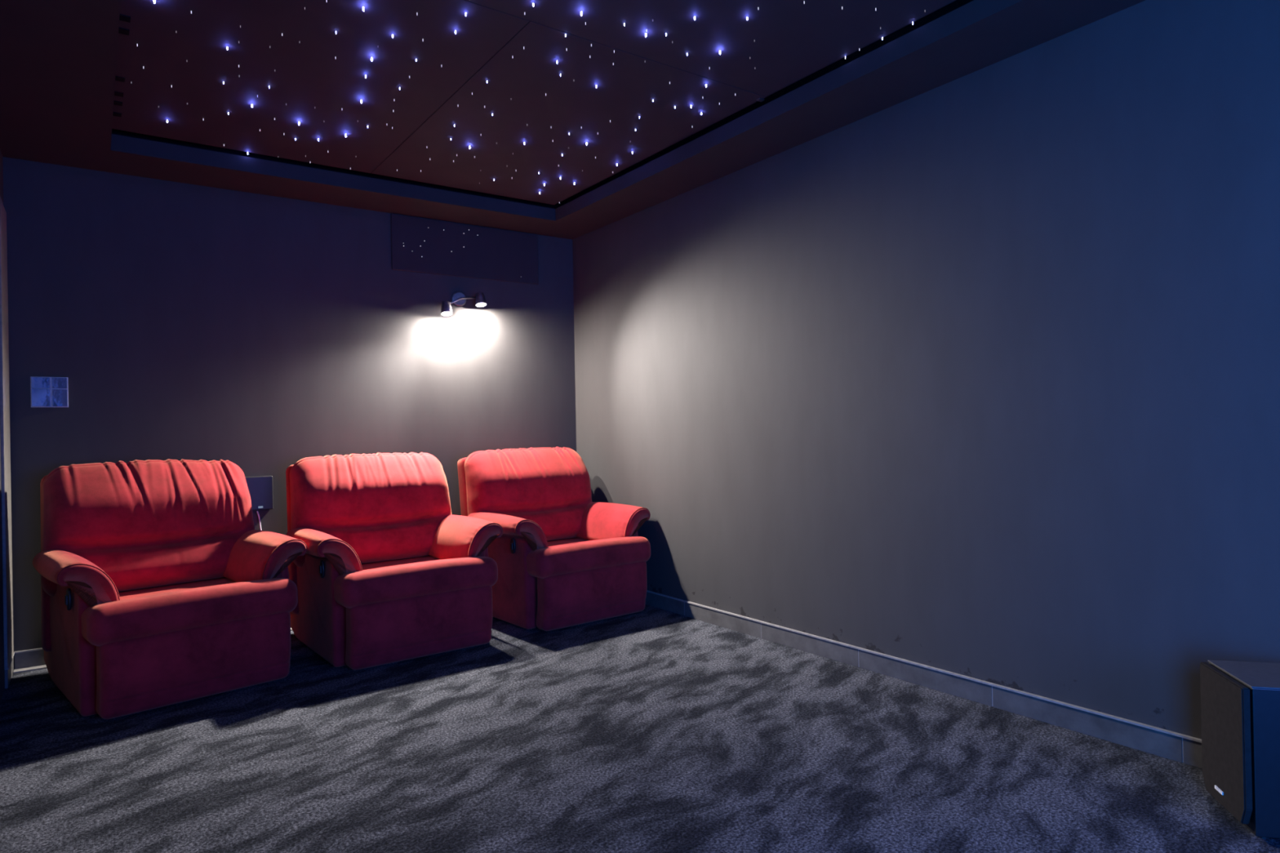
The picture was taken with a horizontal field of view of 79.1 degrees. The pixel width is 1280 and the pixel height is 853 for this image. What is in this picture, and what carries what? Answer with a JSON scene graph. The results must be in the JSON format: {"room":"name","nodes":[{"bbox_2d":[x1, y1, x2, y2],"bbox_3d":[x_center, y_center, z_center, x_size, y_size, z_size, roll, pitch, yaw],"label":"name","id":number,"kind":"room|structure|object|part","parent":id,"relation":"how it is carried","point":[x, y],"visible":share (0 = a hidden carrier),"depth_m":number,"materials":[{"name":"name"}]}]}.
{"room":"home theater","nodes":[
{"label":"home theater","id":0,"kind":"room"},
{"bbox_2d":[0,149,4,702],"bbox_3d":[-1.098,-0.255,0.881,0.150,2.620,6.300,-1,0,-35],"label":"wall","id":1,"kind":"structure","parent":0,"point":[2,640],"depth_m":3.19,"materials":[{"name":"grey paint"}]},
{"bbox_2d":[0,196,13,669],"bbox_3d":[-2.744,0.025,3.350,0.012,1.976,0.300,-1,0,-35],"label":"trim","id":2,"kind":"structure","parent":1,"relation":"attached to","point":[4,341],"depth_m":3.28,"materials":[{"name":"grey wood"}]},
{"bbox_2d":[4,652,14,688],"bbox_3d":[-2.734,1.056,3.362,0.014,0.084,0.298,-1,0,-35],"label":"baseboard","id":3,"kind":"structure","parent":1,"relation":"attached to","point":[9,672],"depth_m":3.30,"materials":[{"name":"paint"}]},
{"bbox_2d":[2,156,576,669],"bbox_3d":[-1.689,-0.229,4.414,3.269,2.620,0.150,-1,0,-35],"label":"wall","id":4,"kind":"structure","parent":0,"point":[263,335],"depth_m":4.06,"materials":[{"name":"grey paint"}]},
{"bbox_2d":[13,647,45,669],"bbox_3d":[-1.617,1.038,4.341,2.945,0.084,0.016,-1,0,-35],"label":"baseboard","id":5,"kind":"structure","parent":4,"relation":"attached to","point":[32,657],"depth_m":3.52,"materials":[{"name":"paint"}]},
{"bbox_2d":[30,376,68,407],"bbox_3d":[-2.725,-0.159,3.577,0.139,0.140,0.017,-1,0,-35],"label":"switch panel","id":6,"kind":"object","parent":4,"relation":"attached to","point":[45,392],"visible":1,"depth_m":3.57,"materials":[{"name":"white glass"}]},
{"bbox_2d":[13,627,292,673],"bbox_3d":[-1.607,1.076,4.313,2.927,0.006,0.052,-1,0,-35],"label":"trim","id":7,"kind":"structure","parent":4,"relation":"attached to","point":[40,667],"depth_m":3.49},
{"bbox_2d":[244,475,273,510],"bbox_3d":[-2.001,0.349,4.062,0.138,0.176,0.048,-1,0,-35],"label":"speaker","id":8,"kind":"object","parent":4,"relation":"attached to","point":[260,488],"visible":0.77,"depth_m":4.05,"materials":[{"name":"black plastic"}]},
{"bbox_2d":[256,511,262,530],"bbox_3d":[-1.903,0.723,4.129,0.244,0.565,0.026,-1,0,-35],"label":"cable","id":9,"kind":"object","parent":8,"relation":"hanging from","point":[256,511],"visible":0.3,"depth_m":4.06,"materials":[{"name":"white plastic"}]},
{"bbox_2d":[440,291,486,315],"bbox_3d":[-1.076,-0.745,4.694,0.286,0.160,0.116,-1,0,-35],"label":"wall lamp","id":10,"kind":"object","parent":4,"relation":"attached to","point":[458,298],"visible":1,"depth_m":4.71,"materials":[{"name":"metal"}]},
{"bbox_3d":[-1.105,-0.779,4.734,0.090,0.090,0.017,-1,0,-35],"label":"mount plate","id":11,"kind":"part","parent":10,"relation":"part of","materials":[{"name":"metal"}]},
{"bbox_2d":[391,213,538,284],"bbox_3d":[-1.054,-1.081,4.776,0.954,0.323,0.017,-1,0,-35],"label":"wall panel","id":12,"kind":"object","parent":4,"relation":"attached to","point":[419,245],"visible":1,"depth_m":4.75,"materials":[{"name":"glass"}]},
{"bbox_2d":[0,0,1145,239],"bbox_3d":[0.154,-1.321,1.787,2.969,0.074,6.300,-1,0,-35],"label":"ceiling","id":13,"kind":"structure","parent":0,"point":[58,58],"depth_m":3.17,"materials":[{"name":"grey paint"}]},
{"bbox_2d":[111,0,529,173],"bbox_3d":[-1.355,-1.340,3.015,1.128,0.032,1.815,-1,0,-35],"label":"ceiling panel","id":14,"kind":"object","parent":13,"relation":"attached to","point":[335,83],"visible":0.98,"depth_m":2.90,"materials":[{"name":"fabric"}]},
{"bbox_2d":[111,0,973,208],"bbox_3d":[0.151,-1.472,1.788,2.969,0.228,6.300,-1,0,-35],"label":"trim","id":15,"kind":"structure","parent":13,"relation":"attached to","point":[956,4],"depth_m":3.70,"materials":[{"name":"black wood"}]},
{"bbox_2d":[371,20,765,204],"bbox_3d":[-0.442,-1.355,3.662,1.105,0.032,1.815,-1,0,-35],"label":"ceiling panel","id":16,"kind":"object","parent":13,"relation":"attached to","point":[553,114],"visible":0.99,"depth_m":3.42,"materials":[{"name":"fabric"}]},
{"bbox_2d":[466,0,955,96],"bbox_3d":[0.201,-1.375,1.769,2.226,0.032,2.014,-1,0,-35],"label":"ceiling panel","id":17,"kind":"object","parent":13,"relation":"attached to","point":[763,47],"visible":1,"depth_m":2.67,"materials":[{"name":"fabric"}]},
{"bbox_2d":[0,604,1279,852],"bbox_3d":[0.158,1.085,1.838,3.269,0.100,6.450,-1,0,-35],"label":"floor","id":18,"kind":"structure","parent":0,"point":[651,730],"depth_m":2.38,"materials":[{"name":"carpet"}]},
{"bbox_2d":[32,458,306,719],"bbox_3d":[-2.032,0.614,3.350,0.953,0.939,0.911,-1,0,45],"label":"recliner armchair","id":19,"kind":"object","parent":18,"relation":"on","point":[160,587],"visible":1,"depth_m":3.20,"materials":[{"name":"red fabric"}]},
{"bbox_3d":[-2.148,0.651,2.904,0.020,0.037,0.010,-1,0,45],"label":"finger pull","id":20,"kind":"part","parent":19,"relation":"part of","materials":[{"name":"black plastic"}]},
{"bbox_3d":[-2.145,0.649,2.910,0.048,0.084,0.012,-1,0,45],"label":"release lever","id":21,"kind":"part","parent":19,"relation":"part of","materials":[{"name":"black plastic"}]},
{"bbox_3d":[-2.321,0.846,3.151,0.814,0.470,0.082,-1,0,45],"label":"panel","id":22,"kind":"part","parent":19,"relation":"part of","materials":[{"name":"red fabric"}]},
{"bbox_3d":[-2.224,0.608,3.049,0.575,0.222,0.213,-1,0,45],"label":"armrest","id":23,"kind":"part","parent":19,"relation":"part of","materials":[{"name":"red fabric"}]},
{"bbox_3d":[-2.187,0.434,3.500,0.289,0.570,0.837,-1,0,45],"label":"backrest","id":24,"kind":"part","parent":19,"relation":"part of","materials":[{"name":"red fabric"}]},
{"bbox_2d":[80,577,297,646],"bbox_3d":[-1.902,0.724,3.223,0.593,0.154,0.744,-1,0,45],"label":"seat cushion","id":25,"kind":"object","parent":19,"relation":"on","point":[162,615],"depth_m":3.01,"materials":[{"name":"red fabric"}]},
{"bbox_3d":[-1.733,0.600,3.545,0.575,0.222,0.213,-1,0,45],"label":"armrest","id":26,"kind":"part","parent":19,"relation":"part of","materials":[{"name":"red fabric"}]},
{"bbox_3d":[-1.833,0.838,3.644,0.814,0.470,0.082,-1,0,45],"label":"panel","id":27,"kind":"part","parent":19,"relation":"part of","materials":[{"name":"red fabric"}]},
{"bbox_2d":[285,452,502,670],"bbox_3d":[-1.254,0.603,3.892,0.910,0.935,0.952,-1,0,-38],"label":"recliner armchair","id":28,"kind":"object","parent":18,"relation":"on","point":[387,573],"visible":0.96,"depth_m":3.71,"materials":[{"name":"red fabric"}]},
{"bbox_3d":[-1.566,0.833,3.733,0.082,0.470,0.814,-1,0,-38],"label":"panel","id":29,"kind":"part","parent":28,"relation":"part of","materials":[{"name":"red fabric"}]},
{"bbox_3d":[-1.427,0.639,3.464,0.010,0.037,0.020,-1,0,-38],"label":"finger pull","id":30,"kind":"part","parent":28,"relation":"part of","materials":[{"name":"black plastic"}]},
{"bbox_3d":[-1.423,0.637,3.470,0.012,0.084,0.048,-1,0,-38],"label":"release lever","id":31,"kind":"part","parent":28,"relation":"part of","materials":[{"name":"black plastic"}]},
{"bbox_3d":[-1.483,0.595,3.617,0.213,0.221,0.575,-1,0,-38],"label":"armrest","id":32,"kind":"part","parent":28,"relation":"part of","materials":[{"name":"red fabric"}]},
{"bbox_3d":[-1.388,0.422,4.060,0.837,0.567,0.288,-1,0,-38],"label":"backrest","id":33,"kind":"part","parent":28,"relation":"part of","materials":[{"name":"red fabric"}]},
{"bbox_2d":[333,555,497,608],"bbox_3d":[-1.142,0.711,3.749,0.744,0.155,0.592,-1,0,-38],"label":"seat cushion","id":34,"kind":"object","parent":28,"relation":"on","point":[398,584],"depth_m":3.51,"materials":[{"name":"red fabric"}]},
{"bbox_3d":[-1.018,0.824,4.158,0.082,0.470,0.814,-1,0,-38],"label":"panel","id":35,"kind":"part","parent":28,"relation":"part of","materials":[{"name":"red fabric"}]},
{"bbox_3d":[-0.932,0.586,4.045,0.213,0.222,0.575,-1,0,-38],"label":"armrest","id":36,"kind":"part","parent":28,"relation":"part of","materials":[{"name":"red fabric"}]},
{"bbox_2d":[457,446,650,631],"bbox_3d":[-0.508,0.591,4.482,0.910,0.934,0.953,-1,0,-39],"label":"recliner armchair","id":37,"kind":"object","parent":18,"relation":"on","point":[563,558],"visible":0.9,"depth_m":4.27,"materials":[{"name":"red fabric"}]},
{"bbox_3d":[-0.730,0.583,4.203,0.213,0.222,0.575,-1,0,-39],"label":"armrest","id":38,"kind":"part","parent":37,"relation":"part of","materials":[{"name":"red fabric"}]},
{"bbox_3d":[-0.816,0.821,4.316,0.082,0.470,0.814,-1,0,-39],"label":"panel","id":39,"kind":"part","parent":37,"relation":"part of","materials":[{"name":"red fabric"}]},
{"bbox_3d":[-0.666,0.625,4.057,0.012,0.084,0.048,-1,0,-39],"label":"release lever","id":40,"kind":"part","parent":37,"relation":"part of","materials":[{"name":"black plastic"}]},
{"bbox_3d":[-0.646,0.410,4.648,0.837,0.566,0.288,-1,0,-39],"label":"backrest","id":41,"kind":"part","parent":37,"relation":"part of","materials":[{"name":"red fabric"}]},
{"bbox_2d":[525,536,650,578],"bbox_3d":[-0.392,0.699,4.343,0.744,0.154,0.593,-1,0,-39],"label":"seat cushion","id":42,"kind":"object","parent":37,"relation":"on","point":[580,557],"depth_m":4.10,"materials":[{"name":"red fabric"}]},
{"bbox_3d":[-0.190,0.574,4.645,0.213,0.221,0.575,-1,0,-39],"label":"armrest","id":43,"kind":"part","parent":37,"relation":"part of","materials":[{"name":"red fabric"}]},
{"bbox_2d":[1200,660,1279,839],"bbox_3d":[1.617,0.819,1.968,0.253,0.376,0.222,-1,0,13],"label":"subwoofer","id":44,"kind":"object","parent":18,"relation":"on","point":[1240,700],"visible":1,"depth_m":1.91,"materials":[{"name":"fabric"}]},
{"bbox_2d":[1200,662,1252,824],"bbox_3d":[1.505,0.808,1.994,0.018,0.341,0.220,-1,0,13],"label":"grille","id":45,"kind":"object","parent":44,"relation":"attached to","point":[1226,688],"depth_m":1.97,"materials":[{"name":"black fabric"}]},
{"bbox_3d":[1.624,0.632,1.966,0.230,0.004,0.222,-1,0,13],"label":"panel","id":46,"kind":"part","parent":44,"relation":"part of","materials":[{"name":"black wood"}]},
{"bbox_2d":[572,0,1279,739],"bbox_3d":[1.447,-0.297,2.684,0.150,2.620,6.300,-1,0,-35],"label":"wall","id":47,"kind":"structure","parent":0,"point":[976,374],"depth_m":2.79,"materials":[{"name":"grey paint"}]},
{"bbox_2d":[645,590,1202,768],"bbox_3d":[1.408,0.971,2.627,0.014,0.084,6.288,-1,0,-35],"label":"baseboard","id":48,"kind":"structure","parent":47,"relation":"attached to","point":[1177,747],"depth_m":2.88,"materials":[{"name":"paint"}]}
]}

